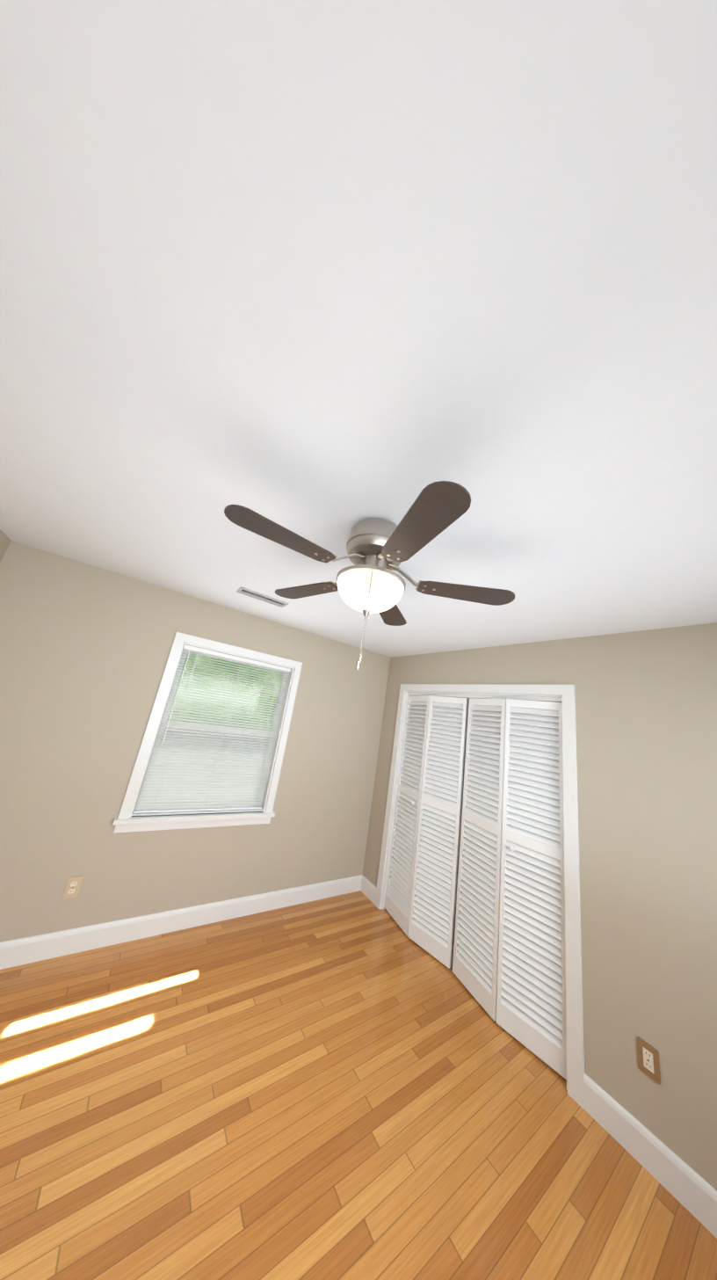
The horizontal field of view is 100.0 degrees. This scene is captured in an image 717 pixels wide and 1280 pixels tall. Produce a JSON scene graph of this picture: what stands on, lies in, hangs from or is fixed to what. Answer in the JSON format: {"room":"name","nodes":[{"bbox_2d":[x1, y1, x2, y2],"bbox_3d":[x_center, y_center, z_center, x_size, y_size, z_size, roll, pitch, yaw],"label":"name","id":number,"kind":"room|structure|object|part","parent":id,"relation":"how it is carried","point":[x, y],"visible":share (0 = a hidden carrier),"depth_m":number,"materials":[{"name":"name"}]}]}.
{"room":"empty bedroom","nodes":[
{"label":"empty bedroom","id":0,"kind":"room"},
{"bbox_2d":[0,529,11,562],"bbox_3d":[-1.430,0.285,0.088,0.150,2.440,3.750,18,-17,-32],"label":"wall","id":1,"kind":"structure","parent":0,"point":[5,541],"depth_m":1.89,"materials":[{"name":"beige paint"}]},
{"bbox_2d":[0,540,390,942],"bbox_3d":[-0.835,1.068,2.787,4.370,2.440,0.150,18,-17,-32],"label":"wall","id":2,"kind":"structure","parent":0,"point":[85,649],"depth_m":2.16,"materials":[{"name":"beige paint"}]},
{"bbox_2d":[61,875,83,899],"bbox_3d":[-1.826,1.580,1.923,0.074,0.118,0.008,18,-17,-32],"label":"outlet","id":3,"kind":"object","parent":2,"relation":"attached to","point":[76,887],"depth_m":1.92,"materials":[{"name":"beige plastic"}]},
{"bbox_3d":[-1.824,1.580,1.920,0.034,0.065,0.002,18,-17,-32],"label":"electrical outlet on the back wall","id":4,"kind":"part","parent":3,"relation":"part of","materials":[{"name":"beige plastic"}]},
{"bbox_2d":[0,874,365,969],"bbox_3d":[-1.274,2.063,2.234,3.240,0.130,0.016,18,-17,-32],"label":"baseboard","id":5,"kind":"structure","parent":2,"relation":"attached to","point":[20,951],"depth_m":2.13,"materials":[{"name":"white wood"}]},
{"bbox_2d":[112,632,302,833],"bbox_3d":[-1.155,0.779,2.577,1.148,1.443,0.195,18,-17,-32],"label":"window","id":6,"kind":"structure","parent":2,"relation":"in","point":[123,822],"depth_m":2.44,"materials":[{"name":"white wood"}]},
{"bbox_3d":[-1.183,0.773,2.623,0.956,1.265,0.040,18,-17,-32],"label":"window sash","id":7,"kind":"part","parent":6,"relation":"part of","materials":[{"name":"white wood"}]},
{"bbox_2d":[133,644,290,813],"bbox_3d":[-1.144,0.764,2.568,0.944,1.259,0.052,18,-17,-32],"label":"window blind","id":8,"kind":"object","parent":6,"relation":"attached to","point":[239,779],"visible":0.92,"depth_m":2.52,"materials":[{"name":"white plastic"}]},
{"bbox_2d":[0,890,716,1279],"bbox_3d":[0.039,2.073,0.949,4.370,0.120,3.900,18,-17,-32],"label":"floor","id":9,"kind":"structure","parent":0,"point":[357,1086],"depth_m":1.26,"materials":[{"name":"brown wood"}]},
{"bbox_2d":[0,0,716,657],"bbox_3d":[0.426,-0.379,1.575,4.370,0.120,3.900,18,-17,-32],"label":"ceiling","id":10,"kind":"structure","parent":0,"point":[329,274],"depth_m":0.57,"materials":[{"name":"white paint"}]},
{"bbox_2d":[236,586,289,607],"bbox_3d":[-0.719,-0.315,2.264,0.360,0.012,0.130,18,-17,-32],"label":"ceiling vent","id":11,"kind":"object","parent":10,"relation":"in","point":[246,592],"visible":0.98,"depth_m":2.25,"materials":[{"name":"white metal"}]},
{"bbox_2d":[224,480,515,669],"bbox_3d":[0.004,-0.172,1.155,1.039,0.609,1.079,18,-17,-32],"label":"ceiling fan","id":12,"kind":"object","parent":10,"relation":"hanging from","point":[379,549],"visible":1,"depth_m":1.08,"materials":[{"name":"brown wood"}]},
{"bbox_3d":[0.039,-0.166,1.182,0.264,0.105,0.264,18,-17,-32],"label":"lamp shade","id":13,"kind":"part","parent":12,"relation":"part of","materials":[{"name":"white glass"}]},
{"bbox_3d":[0.066,-0.333,1.225,0.276,0.248,0.276,18,-17,-32],"label":"motor","id":14,"kind":"part","parent":12,"relation":"part of","materials":[{"name":"silver metal"}]},
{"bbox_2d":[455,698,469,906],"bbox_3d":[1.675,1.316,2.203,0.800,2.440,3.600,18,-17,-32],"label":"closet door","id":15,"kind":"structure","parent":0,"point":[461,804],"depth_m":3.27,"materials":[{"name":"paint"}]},
{"bbox_2d":[363,622,716,1190],"bbox_3d":[1.291,1.191,1.952,0.150,2.440,3.600,18,-17,-32],"label":"wall","id":16,"kind":"structure","parent":0,"point":[646,714],"depth_m":1.56,"materials":[{"name":"beige paint"}]},
{"bbox_2d":[385,695,567,1079],"bbox_3d":[0.804,1.460,2.430,0.120,1.980,1.517,18,-17,-32],"label":"bifold closet doors","id":17,"kind":"structure","parent":16,"relation":"in","point":[508,960],"depth_m":2.17,"materials":[{"name":"white wood"}]},
{"bbox_3d":[0.478,1.528,2.896,0.120,1.980,0.373,18,-17,-32],"label":"panel","id":18,"kind":"part","parent":17,"relation":"part of","materials":[{"name":"white wood"}]},
{"bbox_3d":[0.700,1.487,2.598,0.098,1.980,0.373,18,-17,-32],"label":"panel","id":19,"kind":"part","parent":17,"relation":"part of","materials":[{"name":"white wood"}]},
{"bbox_3d":[0.926,1.440,2.274,0.098,1.980,0.373,18,-17,-32],"label":"panel","id":20,"kind":"part","parent":17,"relation":"part of","materials":[{"name":"white wood"}]},
{"bbox_3d":[1.130,1.393,1.965,0.120,1.980,0.373,18,-17,-32],"label":"panel","id":21,"kind":"part","parent":17,"relation":"part of","materials":[{"name":"white wood"}]},
{"bbox_2d":[374,683,584,1109],"bbox_3d":[0.861,1.429,2.474,0.170,2.110,1.685,18,-17,-32],"label":"trim","id":22,"kind":"structure","parent":16,"relation":"attached to","point":[564,695],"depth_m":1.90,"materials":[{"name":"white wood"}]},
{"bbox_2d":[637,1036,661,1084],"bbox_3d":[1.329,1.924,1.379,0.008,0.118,0.074,18,-17,-32],"label":"outlet","id":23,"kind":"object","parent":16,"relation":"attached to","point":[656,1076],"depth_m":1.38,"materials":[{"name":"brown plastic"}]},
{"bbox_3d":[1.327,1.923,1.378,0.002,0.068,0.035,18,-17,-32],"label":"electrical outlet on the right wall","id":24,"kind":"part","parent":23,"relation":"part of","materials":[{"name":"white plastic"}]},
{"bbox_2d":[583,1073,716,1238],"bbox_3d":[1.593,2.163,0.849,0.016,0.130,1.630,18,-17,-32],"label":"baseboard","id":25,"kind":"structure","parent":16,"relation":"attached to","point":[684,1184],"depth_m":1.29,"materials":[{"name":"white wood"}]},
{"label":"outside","id":26,"kind":"structure","parent":0,"visible":0},
{"bbox_2d":[144,652,283,799],"bbox_3d":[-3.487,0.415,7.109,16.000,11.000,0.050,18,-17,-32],"label":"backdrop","id":27,"kind":"structure","parent":26,"point":[220,716],"depth_m":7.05,"materials":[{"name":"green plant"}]}
]}

